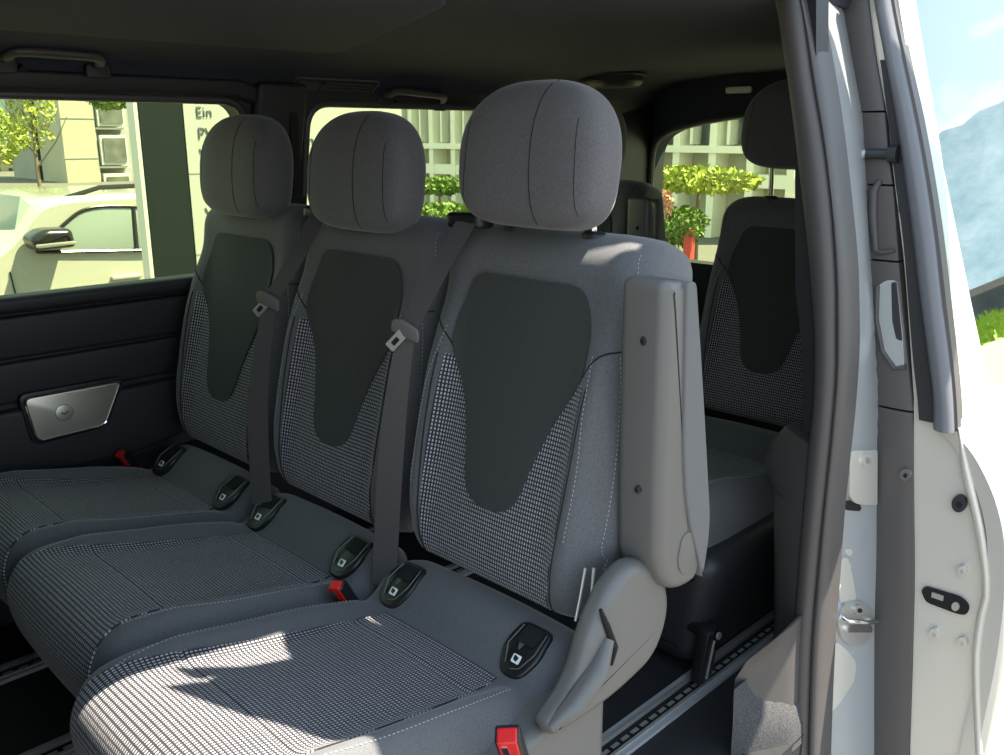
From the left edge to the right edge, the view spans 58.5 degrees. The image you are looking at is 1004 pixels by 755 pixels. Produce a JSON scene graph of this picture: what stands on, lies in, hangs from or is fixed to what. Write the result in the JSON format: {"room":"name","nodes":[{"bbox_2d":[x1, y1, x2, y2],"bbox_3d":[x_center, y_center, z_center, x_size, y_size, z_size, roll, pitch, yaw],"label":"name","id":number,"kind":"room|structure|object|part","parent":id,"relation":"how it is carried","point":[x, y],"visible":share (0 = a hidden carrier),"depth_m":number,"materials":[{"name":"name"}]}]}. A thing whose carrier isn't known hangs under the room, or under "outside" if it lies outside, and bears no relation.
{"room":"vehicle interior","nodes":[
{"label":"vehicle interior","id":0,"kind":"room"},
{"bbox_2d":[0,85,653,625],"bbox_3d":[-0.719,-0.161,2.702,0.216,1.440,3.650,15,21,43],"label":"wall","id":1,"kind":"structure","parent":0,"point":[313,97],"depth_m":2.62,"materials":[{"name":"black plastic"}]},
{"bbox_2d":[17,376,121,443],"bbox_3d":[-1.118,0.085,2.346,0.034,0.138,0.260,15,21,43],"label":"ashtray","id":2,"kind":"object","parent":1,"relation":"attached to","point":[59,412],"visible":1,"depth_m":2.32,"materials":[{"name":"silver plastic"}]},
{"bbox_2d":[0,334,181,405],"bbox_3d":[-1.398,0.063,2.075,0.034,0.116,1.750,15,21,43],"label":"trim","id":3,"kind":"structure","parent":1,"relation":"attached to","point":[145,358],"depth_m":2.36,"materials":[{"name":"black plastic"}]},
{"bbox_2d":[0,375,184,472],"bbox_3d":[-1.443,0.224,2.076,0.049,0.195,1.630,15,21,43],"label":"trim","id":4,"kind":"structure","parent":1,"relation":"attached to","point":[145,414],"depth_m":2.43,"materials":[{"name":"black plastic"}]},
{"bbox_2d":[0,293,188,360],"bbox_3d":[-1.389,-0.051,2.034,0.041,0.107,1.750,15,21,43],"label":"trim","id":5,"kind":"structure","parent":1,"relation":"attached to","point":[31,334],"depth_m":2.32,"materials":[{"name":"black plastic"}]},
{"bbox_2d":[0,275,193,314],"bbox_3d":[-0.712,-0.305,2.656,0.056,0.043,3.650,15,21,43],"label":"trim","id":6,"kind":"structure","parent":1,"relation":"attached to","point":[11,304],"depth_m":2.30,"materials":[{"name":"black plastic"}]},
{"bbox_2d":[0,90,245,295],"bbox_3d":[-1.313,-0.383,1.987,0.143,0.501,1.648,15,21,43],"label":"window","id":7,"kind":"structure","parent":1,"relation":"in","point":[4,94],"depth_m":2.21,"materials":[{"name":"black rubber"}]},
{"bbox_2d":[0,70,255,104],"bbox_3d":[-1.292,-0.603,1.856,0.057,0.090,1.847,15,21,43],"label":"trim","id":8,"kind":"structure","parent":1,"relation":"attached to","point":[30,80],"depth_m":2.19,"materials":[{"name":"black plastic"}]},
{"bbox_2d":[85,439,249,469],"bbox_3d":[-1.253,0.340,2.219,0.170,0.085,2.050,15,21,43],"label":"trim","id":9,"kind":"structure","parent":1,"relation":"attached to","point":[147,459],"depth_m":2.56,"materials":[{"name":"black plastic"}]},
{"bbox_2d":[220,102,313,116],"bbox_3d":[-0.779,-0.526,2.519,0.142,0.470,3.150,15,21,43],"label":"trim","id":10,"kind":"structure","parent":1,"relation":"attached to","point":[229,110],"depth_m":2.45,"materials":[{"name":"black plastic"}]},
{"bbox_2d":[251,82,306,169],"bbox_3d":[-0.659,-0.540,2.593,0.158,0.590,0.174,15,21,43],"label":"trim","id":11,"kind":"structure","parent":1,"relation":"attached to","point":[274,100],"depth_m":2.48,"materials":[{"name":"black plastic"}]},
{"bbox_2d":[289,112,305,204],"bbox_3d":[-0.604,-0.438,2.618,0.067,0.700,0.040,15,21,43],"label":"trim","id":12,"kind":"structure","parent":1,"relation":"attached to","point":[297,198],"depth_m":2.55,"materials":[{"name":"black plastic"}]},
{"bbox_2d":[301,100,478,204],"bbox_3d":[-0.130,-0.695,3.138,0.143,0.501,1.358,15,21,43],"label":"window","id":13,"kind":"structure","parent":1,"relation":"in","point":[319,105],"depth_m":2.67,"materials":[{"name":"black rubber"}]},
{"bbox_2d":[620,103,652,182],"bbox_3d":[0.469,-0.460,3.808,0.119,1.400,0.330,15,21,43],"label":"trim","id":14,"kind":"structure","parent":1,"relation":"attached to","point":[638,121],"depth_m":3.69,"materials":[{"name":"black plastic"}]},
{"bbox_2d":[0,509,803,754],"bbox_3d":[-0.146,0.692,2.344,1.710,0.060,3.650,15,21,43],"label":"floor","id":15,"kind":"structure","parent":0,"point":[36,707],"depth_m":2.04,"materials":[{"name":"black carpet"}]},
{"bbox_2d":[0,114,308,604],"bbox_3d":[-0.856,0.026,2.205,0.534,1.299,0.900,15,21,43],"label":"passenger seat","id":16,"kind":"object","parent":15,"relation":"on","point":[252,225],"visible":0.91,"depth_m":2.23,"materials":[{"name":"grey fabric"}]},
{"bbox_2d":[0,445,279,585],"bbox_3d":[-0.929,0.335,2.187,0.496,0.212,0.651,15,21,43],"label":"cushion","id":17,"kind":"object","parent":16,"relation":"on","point":[185,484],"depth_m":2.17,"materials":[{"name":"fabric"}]},
{"bbox_3d":[-0.695,-0.151,2.300,0.326,0.416,0.116,15,21,43],"label":"backrest panel","id":18,"kind":"part","parent":16,"relation":"part of","materials":[{"name":"fabric"}]},
{"bbox_3d":[-0.639,-0.127,2.365,0.500,0.659,0.316,15,21,43],"label":"backrest","id":19,"kind":"part","parent":16,"relation":"part of","materials":[{"name":"fabric"}]},
{"bbox_2d":[0,526,374,684],"bbox_3d":[-0.806,0.606,2.525,0.076,0.012,2.700,15,21,43],"label":"rail","id":20,"kind":"object","parent":15,"relation":"on","point":[25,665],"visible":0.05,"depth_m":2.17,"materials":[{"name":"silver metal"}]},
{"bbox_2d":[7,111,451,697],"bbox_3d":[-0.489,0.125,1.837,0.534,1.299,0.924,15,21,43],"label":"passenger seat","id":21,"kind":"object","parent":15,"relation":"on","point":[83,603],"visible":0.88,"depth_m":1.86,"materials":[{"name":"grey fabric"}]},
{"bbox_2d":[17,493,406,675],"bbox_3d":[-0.585,0.428,1.843,0.496,0.212,0.677,15,21,43],"label":"cushion","id":22,"kind":"object","parent":21,"relation":"on","point":[85,602],"depth_m":1.75,"materials":[{"name":"fabric"}]},
{"bbox_2d":[247,206,321,504],"bbox_3d":[-0.466,-0.040,2.049,0.236,0.684,0.100,-10,18,-33],"label":"belt","id":23,"kind":"object","parent":21,"relation":"on","point":[269,303],"visible":0.84,"depth_m":2.02,"materials":[{"name":"grey fabric"}]},
{"bbox_3d":[-0.528,-0.153,1.967,0.042,0.041,0.003,5,16,17],"label":"tongue plate","id":24,"kind":"part","parent":23,"relation":"part of","materials":[{"name":"silver metal"}]},
{"bbox_3d":[-0.344,-0.060,1.964,0.326,0.416,0.116,15,21,43],"label":"backrest panel","id":25,"kind":"part","parent":21,"relation":"part of","materials":[{"name":"fabric"}]},
{"bbox_3d":[-0.288,-0.036,2.028,0.500,0.659,0.316,15,21,43],"label":"backrest","id":26,"kind":"part","parent":21,"relation":"part of","materials":[{"name":"fabric"}]},
{"bbox_2d":[19,563,472,754],"bbox_3d":[-0.535,0.676,2.265,0.076,0.012,2.700,15,21,43],"label":"rail","id":27,"kind":"object","parent":15,"relation":"on","point":[62,745],"visible":0.03,"depth_m":1.89,"materials":[{"name":"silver metal"}]},
{"bbox_2d":[70,80,709,754],"bbox_3d":[-0.137,0.209,1.448,0.594,1.341,0.990,15,21,43],"label":"passenger seat","id":28,"kind":"object","parent":15,"relation":"on","point":[560,438],"visible":0.99,"depth_m":1.49,"materials":[{"name":"fabric"}]},
{"bbox_2d":[78,560,573,754],"bbox_3d":[-0.251,0.525,1.483,0.496,0.212,0.753,15,21,43],"label":"cushion","id":29,"kind":"object","parent":28,"relation":"on","point":[437,658],"depth_m":1.44,"materials":[{"name":"fabric"}]},
{"bbox_2d":[372,211,493,584],"bbox_3d":[-0.132,0.057,1.729,0.248,0.732,0.094,-8,17,-28],"label":"belt","id":30,"kind":"object","parent":28,"relation":"hanging from","point":[394,415],"visible":0.94,"depth_m":1.68,"materials":[{"name":"grey fabric"}]},
{"bbox_3d":[-0.193,-0.069,1.642,0.041,0.042,0.006,1,15,4],"label":"tongue plate","id":31,"kind":"part","parent":30,"relation":"part of","materials":[{"name":"silver metal"}]},
{"bbox_3d":[0.011,0.032,1.624,0.326,0.416,0.116,15,21,43],"label":"backrest panel","id":32,"kind":"part","parent":28,"relation":"part of","materials":[{"name":"fabric"}]},
{"bbox_3d":[0.067,0.056,1.688,0.500,0.659,0.316,15,21,43],"label":"backrest","id":33,"kind":"part","parent":28,"relation":"part of","materials":[{"name":"fabric"}]},
{"bbox_3d":[0.129,0.479,1.395,0.137,0.115,0.043,-13,20,-40],"label":"recline lever","id":34,"kind":"part","parent":28,"relation":"part of","materials":[{"name":"grey plastic"}]},
{"bbox_3d":[0.266,0.097,1.476,0.090,0.538,0.152,15,21,43],"label":"armrest","id":35,"kind":"part","parent":28,"relation":"part of","materials":[{"name":"grey plastic"}]},
{"bbox_2d":[582,105,665,241],"bbox_3d":[0.076,-0.211,2.925,0.594,1.341,0.990,15,21,43],"label":"passenger seat","id":36,"kind":"object","parent":15,"relation":"on","point":[637,210],"visible":0.04,"depth_m":2.93,"materials":[{"name":"grey plastic"}]},
{"bbox_3d":[0.225,-0.388,3.100,0.326,0.416,0.116,15,21,43],"label":"backrest panel","id":37,"kind":"part","parent":36,"relation":"part of","materials":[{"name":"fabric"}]},
{"bbox_3d":[0.281,-0.364,3.165,0.500,0.659,0.316,15,21,43],"label":"backrest","id":38,"kind":"part","parent":36,"relation":"part of","materials":[{"name":"plastic"}]},
{"bbox_3d":[0.480,-0.323,2.953,0.090,0.538,0.152,15,21,43],"label":"armrest","id":39,"kind":"part","parent":36,"relation":"part of","materials":[{"name":"grey plastic"}]},
{"bbox_2d":[601,609,773,754],"bbox_3d":[0.045,0.827,1.709,0.076,0.012,2.700,15,21,43],"label":"rail","id":40,"kind":"object","parent":15,"relation":"on","point":[630,733],"visible":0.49,"depth_m":2.06,"materials":[{"name":"silver metal"}]},
{"bbox_2d":[622,79,802,684],"bbox_3d":[0.624,-0.093,2.432,0.566,1.401,1.020,15,21,43],"label":"passenger seat","id":41,"kind":"object","parent":15,"relation":"on","point":[750,340],"visible":0.46,"depth_m":2.58,"materials":[{"name":"fabric"}]},
{"bbox_3d":[0.410,0.621,2.181,0.074,0.131,0.259,-11,19,-35],"label":"locking frame","id":42,"kind":"part","parent":41,"relation":"part of","materials":[{"name":"black plastic"}]},
{"bbox_2d":[705,416,777,547],"bbox_3d":[0.530,0.272,2.480,0.496,0.212,0.753,15,21,43],"label":"cushion","id":43,"kind":"object","parent":41,"relation":"on","point":[741,491],"depth_m":2.29,"materials":[{"name":"fabric"}]},
{"bbox_3d":[0.848,-0.198,2.685,0.500,0.659,0.316,15,21,43],"label":"backrest","id":44,"kind":"part","parent":41,"relation":"part of","materials":[{"name":"fabric"}]},
{"bbox_3d":[0.792,-0.222,2.620,0.326,0.416,0.116,15,21,43],"label":"backrest panel","id":45,"kind":"part","parent":41,"relation":"part of","materials":[{"name":"fabric"}]},
{"bbox_3d":[0.802,-0.578,2.674,0.015,0.151,0.027,15,21,43],"label":"headrest post","id":46,"kind":"part","parent":41,"relation":"part of","materials":[{"name":"silver metal"}]},
{"bbox_2d":[731,679,802,754],"bbox_3d":[0.579,0.708,1.909,0.086,0.176,0.230,15,21,43],"label":"trim","id":47,"kind":"structure","parent":15,"relation":"on","point":[759,724],"depth_m":1.88,"materials":[{"name":"carpet"}]},
{"bbox_2d":[775,0,835,754],"bbox_3d":[0.594,0.078,1.854,0.258,1.758,0.062,15,21,43],"label":"trim","id":48,"kind":"structure","parent":15,"relation":"attached to","point":[813,175],"depth_m":1.73,"materials":[{"name":"grey plastic"}]},
{"bbox_2d":[733,614,802,705],"bbox_3d":[0.581,0.621,1.906,0.078,0.250,0.200,15,21,43],"label":"trim","id":49,"kind":"structure","parent":48,"relation":"attached to","point":[772,674],"depth_m":1.88,"materials":[{"name":"grey plastic"}]},
{"bbox_2d":[764,420,809,513],"bbox_3d":[0.629,0.185,1.931,0.074,0.152,0.200,-2,15,-9],"label":"trim","id":50,"kind":"structure","parent":48,"relation":"attached to","point":[785,458],"depth_m":1.90,"materials":[{"name":"grey plastic"}]},
{"bbox_2d":[773,490,802,639],"bbox_3d":[0.633,0.430,1.976,0.065,0.355,0.156,-2,15,-7],"label":"trim","id":51,"kind":"structure","parent":48,"relation":"attached to","point":[787,520],"depth_m":1.94,"materials":[{"name":"grey plastic"}]},
{"bbox_2d":[800,0,859,754],"bbox_3d":[0.631,0.076,1.836,0.224,1.732,0.073,15,21,43],"label":"seal","id":52,"kind":"structure","parent":48,"relation":"attached to","point":[823,72],"depth_m":1.76,"materials":[{"name":"grey rubber"}]},
{"bbox_2d":[795,0,828,432],"bbox_3d":[0.604,-0.336,1.755,0.128,0.896,0.060,15,21,43],"label":"trim","id":53,"kind":"structure","parent":52,"relation":"attached to","point":[818,9],"depth_m":1.77,"materials":[{"name":"black plastic"}]},
{"bbox_2d":[0,0,851,101],"bbox_3d":[-0.161,-0.735,1.973,1.470,0.220,3.650,15,21,43],"label":"ceiling","id":54,"kind":"structure","parent":0,"point":[480,47],"depth_m":2.25,"materials":[{"name":"black fabric"}]},
{"bbox_2d":[0,47,110,78],"bbox_3d":[-1.011,-0.711,2.026,0.088,0.058,0.267,15,21,43],"label":"handle","id":55,"kind":"object","parent":54,"relation":"attached to","point":[98,68],"visible":0.99,"depth_m":2.00,"materials":[{"name":"grey plastic"}]},
{"bbox_3d":[-1.098,-0.691,1.971,0.018,0.042,0.060,15,21,43],"label":"handle mount","id":56,"kind":"part","parent":55,"relation":"part of","materials":[{"name":"black plastic"}]},
{"bbox_3d":[-0.955,-0.727,2.115,0.018,0.042,0.060,15,21,43],"label":"handle mount","id":57,"kind":"part","parent":55,"relation":"part of","materials":[{"name":"black plastic"}]},
{"bbox_2d":[0,0,444,52],"bbox_3d":[-0.499,-0.655,1.598,0.997,0.026,1.130,15,21,43],"label":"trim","id":58,"kind":"structure","parent":54,"relation":"attached to","point":[313,26],"depth_m":1.61,"materials":[{"name":"black fabric"}]},
{"bbox_2d":[293,77,379,91],"bbox_3d":[-0.490,-0.855,2.615,0.066,0.064,0.296,15,21,43],"label":"ceiling vent","id":59,"kind":"object","parent":54,"relation":"in","point":[312,83],"visible":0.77,"depth_m":2.60,"materials":[{"name":"black plastic"}]},
{"bbox_2d":[377,88,447,110],"bbox_3d":[-0.271,-0.875,2.824,0.083,0.063,0.285,15,21,43],"label":"handle","id":60,"kind":"object","parent":54,"relation":"attached to","point":[386,98],"visible":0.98,"depth_m":2.77,"materials":[{"name":"grey plastic"}]},
{"bbox_3d":[-0.362,-0.859,2.758,0.018,0.042,0.060,15,21,43],"label":"handle mount","id":61,"kind":"part","parent":60,"relation":"part of","materials":[{"name":"black plastic"}]},
{"bbox_2d":[580,72,646,88],"bbox_3d":[0.392,-1.073,3.232,0.268,0.055,0.236,15,21,43],"label":"cap","id":62,"kind":"object","parent":54,"relation":"attached to","point":[611,80],"visible":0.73,"depth_m":3.14,"materials":[{"name":"black plastic"}]},
{"bbox_2d":[652,102,783,432],"bbox_3d":[1.161,-0.428,3.405,1.770,1.590,0.080,15,21,43],"label":"wall","id":63,"kind":"structure","parent":0,"point":[701,270],"depth_m":3.71,"materials":[{"name":"black plastic"}]},
{"bbox_2d":[648,111,745,185],"bbox_3d":[1.148,-0.729,3.310,1.520,0.740,0.092,15,21,43],"label":"window","id":64,"kind":"structure","parent":63,"relation":"in","point":[735,115],"depth_m":3.61,"materials":[{"name":"black rubber"}]},
{"bbox_2d":[654,72,786,166],"bbox_3d":[1.161,-0.974,3.257,1.410,0.440,0.080,15,21,43],"label":"trim","id":65,"kind":"structure","parent":63,"relation":"attached to","point":[700,99],"depth_m":3.55,"materials":[{"name":"black plastic"}]},
{"bbox_2d":[725,85,753,94],"bbox_3d":[0.908,-1.099,3.428,0.122,0.036,0.025,15,21,43],"label":"reading lamp","id":66,"kind":"object","parent":63,"relation":"attached to","point":[731,89],"visible":1,"depth_m":3.42,"materials":[{"name":"white plastic"}]},
{"bbox_2d":[836,600,878,645],"bbox_3d":[0.791,0.545,1.980,0.154,0.128,0.039,-12,19,-37],"label":"door striker","id":67,"kind":"object","parent":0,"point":[856,621],"depth_m":1.97,"materials":[{"name":"silver metal"}]},
{"bbox_3d":[1.160,-0.006,2.454,0.258,1.830,1.400,15,21,43],"label":"wall","id":68,"kind":"structure","parent":0,"visible":0},
{"bbox_2d":[833,642,855,709],"bbox_3d":[0.756,0.653,1.991,0.100,0.166,0.015,-11,19,-36],"label":"trim","id":69,"kind":"structure","parent":68,"relation":"attached to","point":[844,665],"depth_m":1.99,"materials":[{"name":"grey paint"}]},
{"bbox_2d":[839,557,855,601],"bbox_3d":[0.746,0.439,1.941,0.078,0.117,0.010,-12,19,-37],"label":"trim","id":70,"kind":"structure","parent":68,"relation":"attached to","point":[847,589],"depth_m":1.94,"materials":[{"name":"grey paint"}]},
{"bbox_2d":[845,549,852,653],"bbox_3d":[0.761,0.497,1.968,0.092,0.275,0.016,-9,17,-29],"label":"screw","id":71,"kind":"structure","parent":68,"relation":"attached to","point":[848,552],"depth_m":1.93,"materials":[{"name":"grey paint"}]},
{"bbox_2d":[829,2,878,754],"bbox_3d":[0.749,0.056,1.945,0.287,1.766,0.270,15,21,43],"label":"trim","id":72,"kind":"structure","parent":68,"relation":"attached to","point":[853,717],"depth_m":1.91,"materials":[{"name":"grey paint"}]},
{"bbox_2d":[845,449,877,510],"bbox_3d":[0.765,0.224,1.913,0.021,0.178,0.161,15,21,43],"label":"hinge plate","id":73,"kind":"object","parent":68,"relation":"attached to","point":[863,469],"visible":0.88,"depth_m":1.91,"materials":[{"name":"grey paint"}]},
{"bbox_2d":[865,457,870,463],"bbox_3d":[0.775,0.176,1.901,0.003,0.017,0.033,15,21,43],"label":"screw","id":74,"kind":"object","parent":73,"relation":"attached to","point":[867,459],"depth_m":1.90,"materials":[{"name":"silver metal"}]},
{"bbox_2d":[843,0,1003,754],"bbox_3d":[1.258,0.050,2.307,0.509,2.040,1.185,15,21,43],"label":"sliding door","id":75,"kind":"structure","parent":68,"relation":"in","point":[934,162],"depth_m":1.91,"materials":[{"name":"white metal"}]},
{"bbox_3d":[0.762,-0.707,1.860,0.134,0.298,0.106,15,21,43],"label":"trim","id":76,"kind":"part","parent":75,"relation":"part of","materials":[{"name":"grey plastic"}]},
{"bbox_3d":[0.801,-0.481,1.881,0.089,0.142,0.105,15,21,43],"label":"trim","id":77,"kind":"part","parent":75,"relation":"part of","materials":[{"name":"grey plastic"}]},
{"bbox_3d":[0.817,-0.332,1.905,0.104,0.150,0.105,15,21,43],"label":"trim","id":78,"kind":"part","parent":75,"relation":"part of","materials":[{"name":"grey plastic"}]},
{"bbox_3d":[0.846,-0.100,1.936,0.149,0.307,0.106,15,21,43],"label":"grab panel","id":79,"kind":"part","parent":75,"relation":"part of","materials":[{"name":"grey plastic"}]},
{"bbox_3d":[0.906,0.530,2.048,0.183,0.958,0.106,15,21,43],"label":"trim","id":80,"kind":"part","parent":75,"relation":"part of","materials":[{"name":"grey plastic"}]},
{"bbox_2d":[956,501,961,507],"bbox_3d":[0.947,0.263,1.859,0.012,0.015,0.004,15,21,43],"label":"screw","id":81,"kind":"object","parent":75,"relation":"attached to","point":[958,503],"depth_m":1.86,"materials":[{"name":"black"}]},
{"bbox_3d":[1.421,-0.042,2.330,0.044,0.045,0.890,15,21,43],"label":"window sill","id":82,"kind":"part","parent":75,"relation":"part of","materials":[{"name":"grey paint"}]},
{"label":"outside","id":83,"kind":"structure","parent":0,"visible":0},
{"bbox_2d":[0,141,719,261],"bbox_3d":[0.000,1.786,0.483,600.000,0.200,600.000,15,21,43],"label":"ground","id":84,"kind":"structure","parent":83,"point":[707,248],"depth_m":32.85,"materials":[{"name":"concrete"}]},
{"bbox_2d":[0,153,13,170],"bbox_3d":[-28.025,-9.920,47.184,8.400,3.671,4.391,15,21,43],"label":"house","id":85,"kind":"structure","parent":84,"relation":"on","point":[3,167],"depth_m":44.82,"materials":[{"name":"beige"}]},
{"bbox_2d":[0,108,30,165],"bbox_3d":[-15.494,-6.676,26.142,3.306,2.751,3.258,15,21,43],"label":"tree","id":86,"kind":"object","parent":84,"relation":"on","point":[11,151],"visible":0.51,"depth_m":26.19,"materials":[{"name":"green plant"}]},
{"bbox_2d":[4,99,43,179],"bbox_3d":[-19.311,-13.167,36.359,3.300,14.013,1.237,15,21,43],"label":"office block","id":87,"kind":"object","parent":84,"relation":"on","point":[24,164],"visible":0.03,"depth_m":36.96,"materials":[{"name":"grey concrete"}]},
{"bbox_2d":[0,99,66,186],"bbox_3d":[-6.973,-3.373,13.241,0.856,3.103,0.862,15,21,43],"label":"tree","id":88,"kind":"object","parent":84,"relation":"on","point":[31,124],"visible":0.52,"depth_m":13.12,"materials":[{"name":"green plant"}]},
{"bbox_3d":[-6.999,-4.104,13.049,0.780,1.590,0.833,15,21,43],"label":"crown","id":89,"kind":"part","parent":88,"relation":"part of","materials":[{"name":"green plant"}]},
{"bbox_2d":[0,184,143,294],"bbox_3d":[-3.370,-0.816,7.041,2.030,1.400,4.602,15,21,43],"label":"parked car","id":90,"kind":"object","parent":84,"relation":"on","point":[52,237],"visible":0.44,"depth_m":6.32,"materials":[{"name":"grey metal"}]},
{"bbox_2d":[23,227,76,250],"bbox_3d":[-3.049,-0.935,6.039,0.255,0.142,0.275,15,21,43],"label":"mirror","id":91,"kind":"object","parent":90,"relation":"attached to","point":[41,238],"depth_m":5.97,"materials":[{"name":"black plastic"}]},
{"bbox_3d":[-2.454,-1.158,6.800,0.064,0.354,2.079,15,21,43],"label":"window trim","id":92,"kind":"part","parent":90,"relation":"part of","materials":[{"name":"black"}]},
{"bbox_3d":[-2.630,-1.457,6.935,0.036,0.105,1.459,15,21,43],"label":"roof rail","id":93,"kind":"part","parent":90,"relation":"part of","materials":[{"name":"black"}]},
{"bbox_3d":[-2.751,-0.739,6.572,0.035,0.032,0.220,15,21,43],"label":"door handle","id":94,"kind":"part","parent":90,"relation":"part of","materials":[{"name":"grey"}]},
{"bbox_2d":[34,100,133,182],"bbox_3d":[-14.335,-12.570,36.302,2.660,13.725,8.308,15,21,43],"label":"concrete building","id":95,"kind":"structure","parent":84,"relation":"on","point":[92,145],"depth_m":34.27,"materials":[{"name":"grey concrete"}]},
{"bbox_3d":[-15.091,-10.220,34.458,0.360,0.888,0.852,15,21,43],"label":"pane","id":96,"kind":"part","parent":95,"relation":"part of","materials":[{"name":"grey glass"}]},
{"bbox_3d":[-15.091,-8.833,34.832,0.360,0.902,0.852,15,21,43],"label":"pane","id":97,"kind":"part","parent":95,"relation":"part of","materials":[{"name":"grey glass"}]},
{"bbox_3d":[-15.091,-7.426,35.213,0.360,0.916,0.852,15,21,43],"label":"pane","id":98,"kind":"part","parent":95,"relation":"part of","materials":[{"name":"grey glass"}]},
{"bbox_2d":[86,101,125,111],"bbox_3d":[-6.407,-4.293,15.710,1.249,3.590,1.584,15,21,43],"label":"tree","id":99,"kind":"object","parent":84,"relation":"on","point":[109,106],"visible":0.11,"depth_m":15.15,"materials":[{"name":"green plant"}]},
{"bbox_2d":[126,102,401,278],"bbox_3d":[-1.250,-0.824,5.252,0.080,2.350,1.723,15,21,43],"label":"sign board","id":100,"kind":"object","parent":84,"relation":"on","point":[167,139],"visible":0.24,"depth_m":4.70,"materials":[{"name":"grey"}]},
{"bbox_3d":[-1.850,-0.666,4.668,0.080,2.350,0.019,15,21,43],"label":"post","id":101,"kind":"part","parent":100,"relation":"part of","materials":[{"name":"grey"}]},
{"bbox_3d":[-1.757,-0.696,4.779,0.050,2.350,0.233,15,21,43],"label":"dark panel","id":102,"kind":"part","parent":100,"relation":"part of","materials":[{"name":"black"}]},
{"bbox_2d":[425,176,460,202],"bbox_3d":[-0.982,-2.603,14.146,1.142,1.145,0.862,15,21,43],"label":"tree","id":103,"kind":"object","parent":84,"relation":"on","point":[438,186],"visible":0.69,"depth_m":13.79,"materials":[{"name":"green plant"}]},
{"bbox_2d":[421,200,469,217],"bbox_3d":[-0.828,-2.232,13.380,1.300,0.829,0.855,15,21,43],"label":"hedge","id":104,"kind":"object","parent":84,"relation":"on","point":[439,209],"visible":0.46,"depth_m":13.11,"materials":[{"name":"green plant"}]},
{"bbox_2d":[401,109,794,237],"bbox_3d":[1.609,-7.553,20.273,14.040,7.500,5.150,15,21,43],"label":"glass building","id":105,"kind":"structure","parent":84,"relation":"on","point":[440,132],"depth_m":15.99,"materials":[{"name":"concrete"}]},
{"bbox_2d":[662,189,673,222],"bbox_3d":[1.701,-1.394,9.547,0.213,1.211,0.240,15,21,43],"label":"clump","id":106,"kind":"object","parent":84,"relation":"on","point":[667,204],"visible":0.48,"depth_m":9.39,"materials":[{"name":"beige plant"}]},
{"bbox_2d":[665,202,706,247],"bbox_3d":[1.995,-1.575,10.637,0.880,0.994,0.664,15,21,43],"label":"shrub","id":107,"kind":"object","parent":84,"relation":"on","point":[669,230],"visible":0.24,"depth_m":10.39,"materials":[{"name":"green plant"}]},
{"bbox_2d":[671,206,710,259],"bbox_3d":[2.100,-1.421,10.023,0.411,1.012,0.440,15,21,43],"label":"planter","id":108,"kind":"object","parent":84,"relation":"on","point":[689,234],"visible":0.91,"depth_m":9.92,"materials":[{"name":"red"}]},
{"bbox_3d":[2.087,-1.281,10.059,0.100,0.724,0.100,15,21,43],"label":"pot","id":109,"kind":"part","parent":108,"relation":"part of","materials":[{"name":"red ceramic"}]},
{"bbox_2d":[663,163,765,259],"bbox_3d":[2.376,-1.885,10.917,1.652,1.442,0.958,15,21,43],"label":"tree","id":110,"kind":"object","parent":84,"relation":"on","point":[692,180],"visible":0.88,"depth_m":10.49,"materials":[{"name":"green plant"}]},
{"bbox_3d":[2.377,-1.781,10.941,0.074,1.230,0.083,-6,16,-22],"label":"stem","id":111,"kind":"part","parent":110,"relation":"part of","materials":[{"name":"brown plant"}]},
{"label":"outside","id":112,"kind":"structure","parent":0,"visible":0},
{"bbox_2d":[0,99,6,140],"bbox_3d":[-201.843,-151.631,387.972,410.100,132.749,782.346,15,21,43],"label":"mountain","id":113,"kind":"structure","parent":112,"point":[2,106],"depth_m":370.19}
]}

